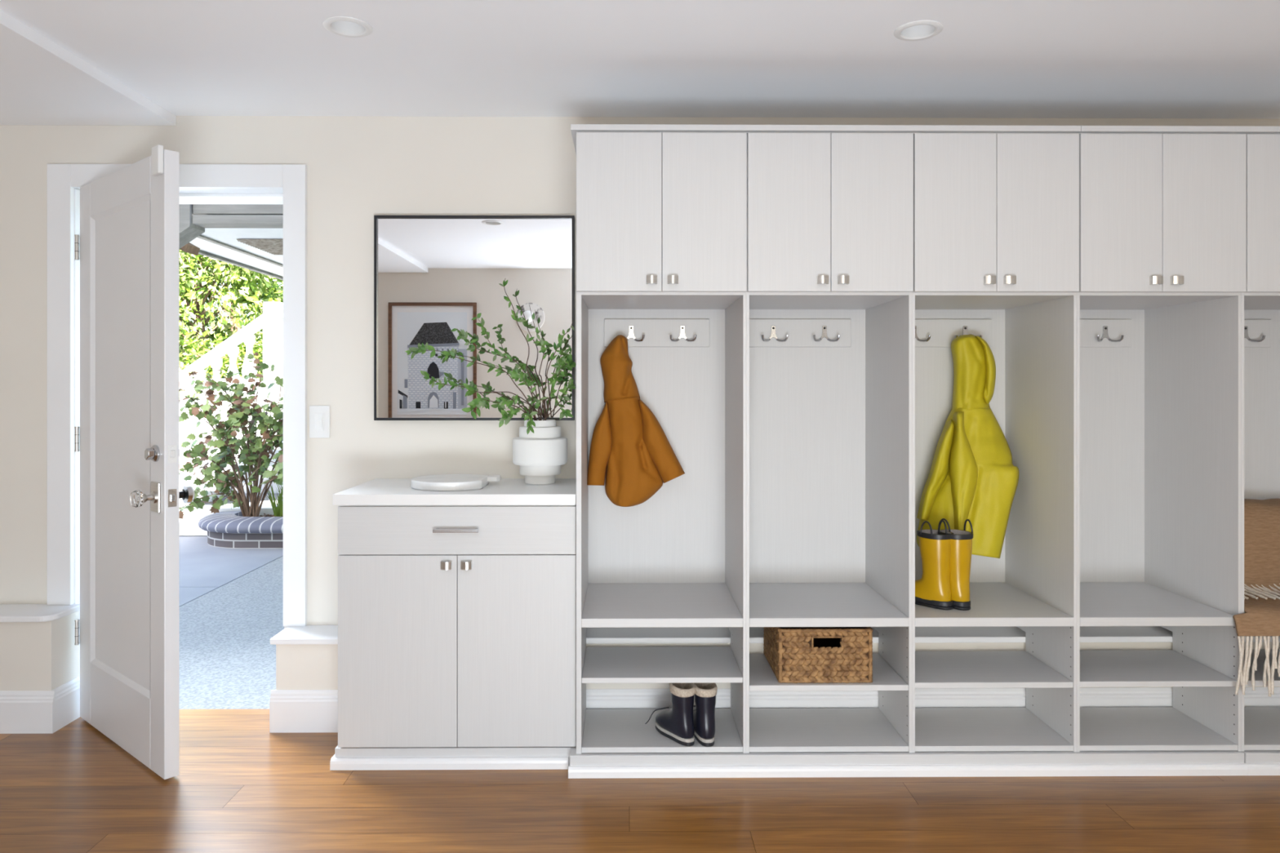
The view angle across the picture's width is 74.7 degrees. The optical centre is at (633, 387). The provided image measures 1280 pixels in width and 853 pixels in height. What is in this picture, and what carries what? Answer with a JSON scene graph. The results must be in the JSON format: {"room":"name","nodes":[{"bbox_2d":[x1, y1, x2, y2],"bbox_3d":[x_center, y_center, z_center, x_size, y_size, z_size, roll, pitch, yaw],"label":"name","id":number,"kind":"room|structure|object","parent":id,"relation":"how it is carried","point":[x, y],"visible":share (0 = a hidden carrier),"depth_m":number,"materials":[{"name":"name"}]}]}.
{"room":"mudroom","nodes":[
{"label":"mudroom","id":0,"kind":"room"},
{"bbox_2d":[0,9,176,125],"bbox_3d":[-2.469,-1.021,1.133,1.482,0.038,4.130,0,0,-1],"label":"ceiling","id":1,"kind":"structure","parent":0,"point":[42,82],"depth_m":2.83,"materials":[{"name":"white paint"}]},
{"bbox_2d":[179,204,283,255],"bbox_3d":[-0.628,-0.892,4.810,4.373,0.287,0.770,0,0,-1],"label":"header beam","id":2,"kind":"structure","parent":0,"point":[193,218],"depth_m":4.43,"materials":[{"name":"grey paint"}]},
{"bbox_2d":[189,227,283,280],"bbox_3d":[-0.906,-1.055,7.302,4.885,0.110,5.380,0,0,-1],"label":"garage door","id":3,"kind":"structure","parent":2,"relation":"attached to","point":[260,251],"depth_m":6.28,"materials":[{"name":"grey paint"}]},
{"bbox_2d":[236,239,283,254],"bbox_3d":[-2.524,-1.041,6.216,0.540,0.014,0.636,0,0,0],"label":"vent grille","id":4,"kind":"object","parent":3,"relation":"attached to","point":[275,246],"depth_m":6.08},
{"bbox_2d":[179,378,283,493],"bbox_3d":[-4.087,0.570,9.990,10.000,1.360,0.150,0,0,-1],"label":"wall","id":5,"kind":"structure","parent":0,"point":[193,424],"depth_m":9.92,"materials":[{"name":"white paint"}]},
{"bbox_2d":[0,0,1279,119],"bbox_3d":[0.040,-1.040,1.155,6.500,0.001,4.130,0,0,-1],"label":"ceiling","id":6,"kind":"structure","parent":0,"point":[989,59],"depth_m":2.60,"materials":[{"name":"white paint"}]},
{"bbox_2d":[322,16,372,37],"bbox_3d":[-0.821,-1.059,2.413,0.136,0.052,0.136,0,0,-1],"label":"recessed light","id":7,"kind":"object","parent":6,"relation":"in","point":[344,26],"visible":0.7,"depth_m":2.44,"materials":[{"name":"white plastic"}]},
{"bbox_2d":[893,19,942,40],"bbox_3d":[0.829,-1.059,2.437,0.136,0.052,0.136,0,0,-1],"label":"recessed light","id":8,"kind":"object","parent":6,"relation":"in","point":[917,30],"visible":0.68,"depth_m":2.46,"materials":[{"name":"white plastic"}]},
{"bbox_2d":[0,709,1279,852],"bbox_3d":[0.041,1.290,0.988,6.500,0.080,4.575,0,0,-1],"label":"floor","id":9,"kind":"structure","parent":0,"point":[240,786],"depth_m":2.50,"materials":[{"name":"brown wood"}]},
{"bbox_2d":[329,504,576,770],"bbox_3d":[-0.592,0.820,2.965,0.802,0.860,0.491,0,0,-1],"label":"base cabinet","id":10,"kind":"object","parent":9,"relation":"on","point":[457,624],"visible":0.91,"depth_m":2.75,"materials":[{"name":"white laminate"}]},
{"bbox_2d":[332,478,576,506],"bbox_3d":[-0.587,0.369,2.977,0.794,0.042,0.474,0,0,-1],"label":"countertop","id":11,"kind":"structure","parent":10,"relation":"on","point":[393,491],"depth_m":2.74,"materials":[{"name":"white stone"}]},
{"bbox_2d":[411,474,501,491],"bbox_3d":[-0.630,0.333,2.960,0.300,0.030,0.278,0,0,-1],"label":"marble board","id":12,"kind":"object","parent":11,"relation":"on","point":[443,482],"visible":1,"depth_m":2.87,"materials":[{"name":"white stone"}]},
{"bbox_2d":[512,419,567,484],"bbox_3d":[-0.340,0.232,3.062,0.199,0.229,0.199,0,0,-1],"label":"vase","id":13,"kind":"object","parent":11,"relation":"on","point":[540,455],"visible":0.94,"depth_m":2.99,"materials":[{"name":"white ceramic"}]},
{"bbox_2d":[404,342,535,420],"bbox_3d":[-0.564,-0.003,2.975,0.478,0.315,0.072,0,0,-14],"label":"leafy branch","id":14,"kind":"object","parent":13,"relation":"in","point":[422,348],"visible":0.97,"depth_m":2.94,"materials":[{"name":"green plant"}]},
{"bbox_2d":[420,370,527,419],"bbox_3d":[-0.545,0.047,2.960,0.420,0.216,0.171,0,0,-7],"label":"leafy branch","id":15,"kind":"object","parent":13,"relation":"in","point":[471,389],"visible":0.89,"depth_m":2.99,"materials":[{"name":"green plant"}]},
{"bbox_2d":[451,313,534,420],"bbox_3d":[-0.514,-0.054,3.022,0.315,0.416,0.170,0,0,-1],"label":"leafy branch","id":16,"kind":"object","parent":13,"relation":"in","point":[462,334],"visible":0.94,"depth_m":3.07,"materials":[{"name":"green plant"}]},
{"bbox_2d":[466,392,533,420],"bbox_3d":[-0.442,0.086,2.954,0.286,0.139,0.050,0,0,-34],"label":"leafy branch","id":17,"kind":"object","parent":13,"relation":"in","point":[479,402],"visible":0.8,"depth_m":2.90,"materials":[{"name":"green plant"}]},
{"bbox_2d":[498,395,537,427],"bbox_3d":[-0.406,0.089,2.947,0.082,0.133,0.304,0,0,15],"label":"leafy branch","id":18,"kind":"object","parent":13,"relation":"in","point":[506,417],"visible":0.95,"depth_m":2.88,"materials":[{"name":"green plant"}]},
{"bbox_2d":[499,279,539,420],"bbox_3d":[-0.408,-0.121,3.030,0.154,0.550,0.042,0,0,-16],"label":"leafy branch","id":19,"kind":"object","parent":13,"relation":"in","point":[514,316],"visible":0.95,"depth_m":3.04,"materials":[{"name":"green plant"}]},
{"bbox_2d":[523,407,537,434],"bbox_3d":[-0.358,0.116,2.984,0.052,0.094,0.194,0,0,-1],"label":"leafy branch","id":20,"kind":"object","parent":13,"relation":"in","point":[531,422],"visible":0.95,"depth_m":2.91,"materials":[{"name":"green plant"}]},
{"bbox_2d":[507,366,556,420],"bbox_3d":[-0.361,0.038,2.963,0.146,0.232,0.198,0,0,-22],"label":"leafy branch","id":21,"kind":"object","parent":13,"relation":"in","point":[514,374],"visible":0.98,"depth_m":2.98,"materials":[{"name":"green plant"}]},
{"bbox_2d":[528,305,549,417],"bbox_3d":[-0.347,-0.076,3.090,0.075,0.460,0.042,0,0,-1],"label":"leafy branch","id":22,"kind":"object","parent":13,"relation":"in","point":[543,343],"visible":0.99,"depth_m":3.10,"materials":[{"name":"green plant"}]},
{"bbox_2d":[539,320,573,420],"bbox_3d":[-0.285,-0.047,3.055,0.134,0.402,0.042,0,0,7],"label":"leafy branch","id":23,"kind":"object","parent":13,"relation":"in","point":[553,357],"visible":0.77,"depth_m":3.06,"materials":[{"name":"green plant"}]},
{"bbox_2d":[543,377,576,420],"bbox_3d":[-0.259,0.059,2.974,0.098,0.192,0.230,0,0,-32],"label":"leafy branch","id":24,"kind":"object","parent":13,"relation":"in","point":[571,385],"visible":0.97,"depth_m":2.96,"materials":[{"name":"green plant"}]},
{"bbox_2d":[545,337,575,420],"bbox_3d":[-0.251,-0.011,2.986,0.092,0.331,0.181,0,0,-25],"label":"leafy branch","id":25,"kind":"object","parent":13,"relation":"in","point":[560,362],"visible":0.92,"depth_m":3.00,"materials":[{"name":"green plant"}]},
{"bbox_2d":[576,132,746,754],"bbox_3d":[0.089,0.181,2.943,0.550,2.006,0.545,0,0,-1],"label":"tall cabinet","id":26,"kind":"object","parent":9,"relation":"on","point":[661,217],"visible":0.94,"depth_m":2.83,"materials":[{"name":"white laminate"}]},
{"bbox_2d":[586,334,684,506],"bbox_3d":[0.009,0.125,3.131,0.369,0.647,0.111,0,0,4],"label":"coat","id":27,"kind":"object","parent":26,"relation":"hanging from","point":[629,446],"visible":1,"depth_m":3.10,"materials":[{"name":"fabric"}]},
{"bbox_2d":[600,334,639,402],"bbox_3d":[-0.049,-0.071,3.130,0.150,0.255,0.099,0,0,0],"label":"hood","id":28,"kind":"object","parent":27,"relation":"attached to","point":[620,384],"depth_m":3.10,"materials":[{"name":"fabric"}]},
{"bbox_2d":[581,646,742,683],"bbox_3d":[0.093,0.948,2.878,0.523,0.018,0.326,0,0,0],"label":"shelf","id":29,"kind":"object","parent":26,"relation":"attached to","point":[614,664],"depth_m":2.83,"materials":[{"name":"white laminate"}]},
{"bbox_2d":[581,708,742,752],"bbox_3d":[0.093,1.173,2.877,0.524,0.018,0.327,0,0,0],"label":"shelf","id":30,"kind":"object","parent":26,"relation":"attached to","point":[604,730],"depth_m":2.81,"materials":[{"name":"white laminate"}]},
{"bbox_2d":[644,683,695,746],"bbox_3d":[0.141,1.067,2.809,0.193,0.192,0.114,0,0,43],"label":"boot","id":31,"kind":"object","parent":26,"relation":"on","point":[677,724],"visible":0.95,"depth_m":2.74,"materials":[{"name":"black rubber"}]},
{"bbox_2d":[693,683,717,746],"bbox_3d":[0.233,1.067,2.814,0.114,0.192,0.193,0,0,-26],"label":"boot","id":32,"kind":"object","parent":26,"relation":"on","point":[704,714],"visible":0.7,"depth_m":2.73,"materials":[{"name":"black rubber"}]},
{"bbox_2d":[570,124,1080,153],"bbox_3d":[0.619,-0.834,2.959,1.643,0.023,0.532,0,0,-1],"label":"crown molding","id":33,"kind":"structure","parent":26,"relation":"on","point":[575,128],"depth_m":2.70,"materials":[{"name":"white laminate"}]},
{"bbox_2d":[746,133,913,753],"bbox_3d":[0.633,0.181,2.948,0.538,2.006,0.545,0,0,-1],"label":"tall cabinet","id":34,"kind":"object","parent":9,"relation":"on","point":[830,215],"visible":0.91,"depth_m":2.88,"materials":[{"name":"white laminate"}]},
{"bbox_2d":[763,626,872,683],"bbox_3d":[0.628,0.877,2.890,0.318,0.180,0.315,0,0,-1],"label":"woven basket","id":35,"kind":"object","parent":34,"relation":"on","point":[794,655],"visible":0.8,"depth_m":2.74,"materials":[{"name":"brown wicker"}]},
{"bbox_2d":[749,653,908,691],"bbox_3d":[0.634,0.974,2.883,0.517,0.019,0.326,0,0,0],"label":"shelf","id":36,"kind":"object","parent":34,"relation":"attached to","point":[886,676],"depth_m":2.75,"materials":[{"name":"white laminate"}]},
{"bbox_2d":[749,707,908,752],"bbox_3d":[0.634,1.173,2.882,0.518,0.018,0.327,0,0,0],"label":"shelf","id":37,"kind":"object","parent":34,"relation":"attached to","point":[845,729],"depth_m":2.84,"materials":[{"name":"white laminate"}]},
{"bbox_2d":[568,745,1248,778],"bbox_3d":[0.885,1.217,2.872,2.189,0.066,0.361,0,0,-1],"label":"plinth","id":38,"kind":"object","parent":9,"relation":"on","point":[1197,762],"visible":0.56,"depth_m":2.70,"materials":[{"name":"white laminate"}]},
{"bbox_2d":[911,133,1079,752],"bbox_3d":[1.171,0.181,2.953,0.537,2.006,0.545,0,0,-1],"label":"tall cabinet","id":39,"kind":"object","parent":9,"relation":"on","point":[996,215],"visible":0.64,"depth_m":2.77,"materials":[{"name":"white laminate"}]},
{"bbox_2d":[915,518,953,609],"bbox_3d":[1.004,0.598,2.912,0.106,0.295,0.232,0,0,-34],"label":"boot","id":40,"kind":"object","parent":39,"relation":"on","point":[933,589],"visible":0.7,"depth_m":2.83,"materials":[{"name":"yellow rubber"}]},
{"bbox_2d":[937,519,973,610],"bbox_3d":[1.092,0.598,2.920,0.106,0.295,0.232,0,0,-13],"label":"boot","id":41,"kind":"object","parent":39,"relation":"on","point":[961,540],"visible":0.61,"depth_m":2.82,"materials":[{"name":"yellow rubber"}]},
{"bbox_2d":[916,334,1018,558],"bbox_3d":[1.220,0.214,3.077,0.357,0.829,0.237,0,0,-1],"label":"raincoat","id":42,"kind":"object","parent":39,"relation":"hanging from","point":[973,476],"visible":0.91,"depth_m":3.04,"materials":[{"name":"yellow fabric"}]},
{"bbox_2d":[951,334,995,410],"bbox_3d":[1.266,-0.052,3.122,0.160,0.298,0.129,0,0,0],"label":"hood","id":43,"kind":"object","parent":42,"relation":"attached to","point":[974,362],"depth_m":3.08,"materials":[{"name":"yellow fabric"}]},
{"bbox_2d":[915,650,1072,688],"bbox_3d":[1.172,0.967,2.887,0.516,0.019,0.326,0,0,0],"label":"shelf","id":44,"kind":"object","parent":39,"relation":"attached to","point":[999,668],"depth_m":2.83,"materials":[{"name":"white laminate"}]},
{"bbox_2d":[915,707,1073,751],"bbox_3d":[1.172,1.173,2.887,0.517,0.018,0.327,0,0,0],"label":"shelf","id":45,"kind":"object","parent":39,"relation":"attached to","point":[936,729],"depth_m":2.84,"materials":[{"name":"white laminate"}]},
{"bbox_2d":[1076,133,1246,751],"bbox_3d":[1.710,0.181,2.958,0.540,2.006,0.545,0,0,-1],"label":"tall cabinet","id":46,"kind":"object","parent":9,"relation":"on","point":[1162,217],"visible":0.58,"depth_m":2.84,"materials":[{"name":"white laminate"}]},
{"bbox_2d":[1080,649,1236,687],"bbox_3d":[1.709,0.965,2.892,0.517,0.019,0.326,0,0,0],"label":"shelf","id":47,"kind":"object","parent":46,"relation":"attached to","point":[1098,668],"depth_m":2.83,"materials":[{"name":"white laminate"}]},
{"bbox_2d":[1080,706,1237,751],"bbox_3d":[1.709,1.173,2.892,0.518,0.018,0.327,0,0,0],"label":"shelf","id":48,"kind":"object","parent":46,"relation":"attached to","point":[1101,728],"depth_m":2.84,"materials":[{"name":"white laminate"}]},
{"bbox_2d":[1240,133,1279,775],"bbox_3d":[2.256,0.214,2.962,0.557,2.072,0.545,0,0,-1],"label":"tall cabinet","id":49,"kind":"object","parent":9,"relation":"on","point":[1260,302],"depth_m":2.81,"materials":[{"name":"white laminate"}]},
{"bbox_2d":[1078,125,1279,134],"bbox_3d":[1.988,-0.834,2.971,1.093,0.023,0.532,0,0,-1],"label":"board","id":50,"kind":"object","parent":49,"relation":"on","point":[1084,129],"visible":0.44,"depth_m":2.71,"materials":[{"name":"white laminate"}]},
{"bbox_2d":[1232,498,1279,697],"bbox_3d":[2.217,0.704,2.950,0.569,0.580,0.537,0,0,-1],"label":"throw blanket","id":51,"kind":"object","parent":49,"relation":"on","point":[1261,618],"visible":0.55,"depth_m":2.90,"materials":[{"name":"fabric"}]},
{"bbox_2d":[1244,649,1279,686],"bbox_3d":[2.247,0.964,2.897,0.517,0.019,0.326,0,0,0],"label":"shelf","id":52,"kind":"object","parent":49,"relation":"attached to","point":[1259,673],"depth_m":2.82,"materials":[{"name":"white laminate"}]},
{"bbox_2d":[1244,706,1279,750],"bbox_3d":[2.247,1.173,2.896,0.518,0.018,0.327,0,0,0],"label":"shelf","id":53,"kind":"object","parent":49,"relation":"attached to","point":[1261,724],"depth_m":2.86,"materials":[{"name":"white laminate"}]},
{"bbox_2d":[0,115,1279,625],"bbox_3d":[-2.779,-0.010,3.336,12.500,2.680,0.280,0,0,-1],"label":"wall","id":54,"kind":"structure","parent":0,"point":[360,168],"depth_m":3.21,"materials":[{"name":"beige paint"}]},
{"bbox_2d":[74,144,195,779],"bbox_3d":[-1.774,0.236,2.920,0.810,2.007,0.180,0,0,40],"label":"door","id":55,"kind":"structure","parent":54,"relation":"in","point":[127,245],"depth_m":2.86,"materials":[{"name":"white paint"}]},
{"bbox_2d":[47,164,306,626],"bbox_3d":[-1.735,0.029,3.194,0.977,1.758,0.022,0,0,-1],"label":"trim","id":56,"kind":"structure","parent":54,"relation":"attached to","point":[62,179],"depth_m":3.19,"materials":[{"name":"white paint"}]},
{"bbox_2d":[74,187,286,675],"bbox_3d":[-1.734,0.238,3.345,0.826,2.024,0.280,0,0,-1],"label":"trim","id":57,"kind":"structure","parent":54,"relation":"attached to","point":[187,196],"depth_m":3.23,"materials":[{"name":"white paint"}]},
{"bbox_2d":[309,405,329,438],"bbox_3d":[-1.199,0.130,3.201,0.078,0.124,0.017,0,0,-1],"label":"light switch","id":58,"kind":"object","parent":54,"relation":"attached to","point":[319,415],"visible":1,"depth_m":3.20,"materials":[{"name":"white plastic"}]},
{"bbox_2d":[373,215,574,420],"bbox_3d":[-0.604,-0.265,3.199,0.760,0.778,0.032,0,0,-1],"label":"wall mirror","id":59,"kind":"object","parent":54,"relation":"attached to","point":[433,274],"visible":0.98,"depth_m":3.19,"materials":[{"name":"black mirror"}]},
{"bbox_2d":[0,610,1279,690],"bbox_3d":[0.023,1.048,3.143,6.500,0.403,0.155,0,0,-1],"label":"wall","id":60,"kind":"structure","parent":0,"point":[298,667],"depth_m":3.06,"materials":[{"name":"beige paint"}]},
{"bbox_2d":[0,675,79,733],"bbox_3d":[-2.663,1.175,3.111,1.128,0.149,0.171,0,0,-1],"label":"baseboard","id":61,"kind":"structure","parent":60,"relation":"attached to","point":[21,712],"depth_m":3.03,"materials":[{"name":"white paint"}]},
{"bbox_2d":[0,604,79,622],"bbox_3d":[-2.664,0.836,3.108,1.126,0.022,0.177,0,0,-1],"label":"trim","id":62,"kind":"structure","parent":60,"relation":"on","point":[8,612],"depth_m":3.09,"materials":[{"name":"white paint"}]},
{"bbox_2d":[269,687,1279,733],"bbox_3d":[0.977,1.175,3.143,4.591,0.149,0.171,0,0,-1],"label":"baseboard","id":63,"kind":"structure","parent":60,"relation":"attached to","point":[291,711],"depth_m":3.06,"materials":[{"name":"white paint"}]},
{"bbox_2d":[270,625,1279,644],"bbox_3d":[0.978,0.919,3.140,4.589,0.022,0.177,0,0,-1],"label":"trim","id":64,"kind":"structure","parent":60,"relation":"on","point":[308,634],"depth_m":3.07,"materials":[{"name":"white paint"}]},
{"label":"outside","id":65,"kind":"structure","parent":0,"visible":0},
{"bbox_2d":[179,555,284,709],"bbox_3d":[1.638,1.302,9.652,8.556,0.096,12.725,0,0,-1],"label":"ground","id":66,"kind":"structure","parent":65,"point":[228,658],"depth_m":4.14,"materials":[{"name":"grey concrete"}]},
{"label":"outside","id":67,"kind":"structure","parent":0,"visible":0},
{"bbox_2d":[179,586,217,606],"bbox_3d":[-7.321,1.302,4.386,9.436,0.096,1.700,0,0,-1],"label":"ground","id":68,"kind":"structure","parent":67,"point":[187,594],"depth_m":5.12,"materials":[{"name":"concrete"}]},
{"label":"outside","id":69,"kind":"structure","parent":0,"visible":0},
{"bbox_2d":[179,493,283,587],"bbox_3d":[-7.375,1.302,10.590,9.436,0.096,10.692,0,0,-1],"label":"ground","id":70,"kind":"structure","parent":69,"point":[202,564],"depth_m":6.06,"materials":[{"name":"concrete"}]},
{"bbox_2d":[179,505,276,536],"bbox_3d":[-4.663,1.133,7.160,6.800,0.235,0.200,0,0,-1],"label":"wall","id":71,"kind":"structure","parent":70,"relation":"on","point":[188,525],"depth_m":7.07,"materials":[{"name":"white paint"}]},
{"bbox_2d":[179,302,283,505],"bbox_3d":[-4.663,0.714,9.170,3.235,3.191,1.180,0,0,-1],"label":"staircase","id":72,"kind":"structure","parent":70,"relation":"on","point":[271,321],"depth_m":8.64,"materials":[{"name":"white paint"}]},
{"bbox_2d":[198,511,283,548],"bbox_3d":[-2.402,1.145,6.773,2.286,0.218,0.600,0,0,-1],"label":"brick planter","id":73,"kind":"object","parent":70,"relation":"on","point":[226,530],"visible":0.27,"depth_m":6.54,"materials":[{"name":"grey brick"}]},
{"bbox_2d":[179,352,283,519],"bbox_3d":[-3.141,0.434,6.666,1.369,1.300,0.709,0,0,-1],"label":"leafy shrub","id":74,"kind":"object","parent":73,"relation":"on","point":[255,451],"visible":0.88,"depth_m":6.71,"materials":[{"name":"green plant"}]},
{"bbox_2d":[263,483,283,516],"bbox_3d":[-2.892,0.900,6.980,0.401,0.357,0.128,0,0,-1],"label":"grass tuft","id":75,"kind":"object","parent":73,"relation":"on","point":[277,510],"visible":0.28,"depth_m":6.94,"materials":[{"name":"green plant"}]},
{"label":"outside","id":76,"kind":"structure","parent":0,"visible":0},
{"bbox_3d":[-2.175,1.285,20.082,28.000,0.110,19.800,0,0,-1],"label":"ground","id":77,"kind":"structure","parent":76,"visible":0},
{"bbox_2d":[179,249,283,378],"bbox_3d":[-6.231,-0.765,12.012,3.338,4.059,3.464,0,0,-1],"label":"leafy tree","id":78,"kind":"object","parent":77,"relation":"on","point":[250,284],"visible":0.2,"depth_m":11.81,"materials":[{"name":"green plant"}]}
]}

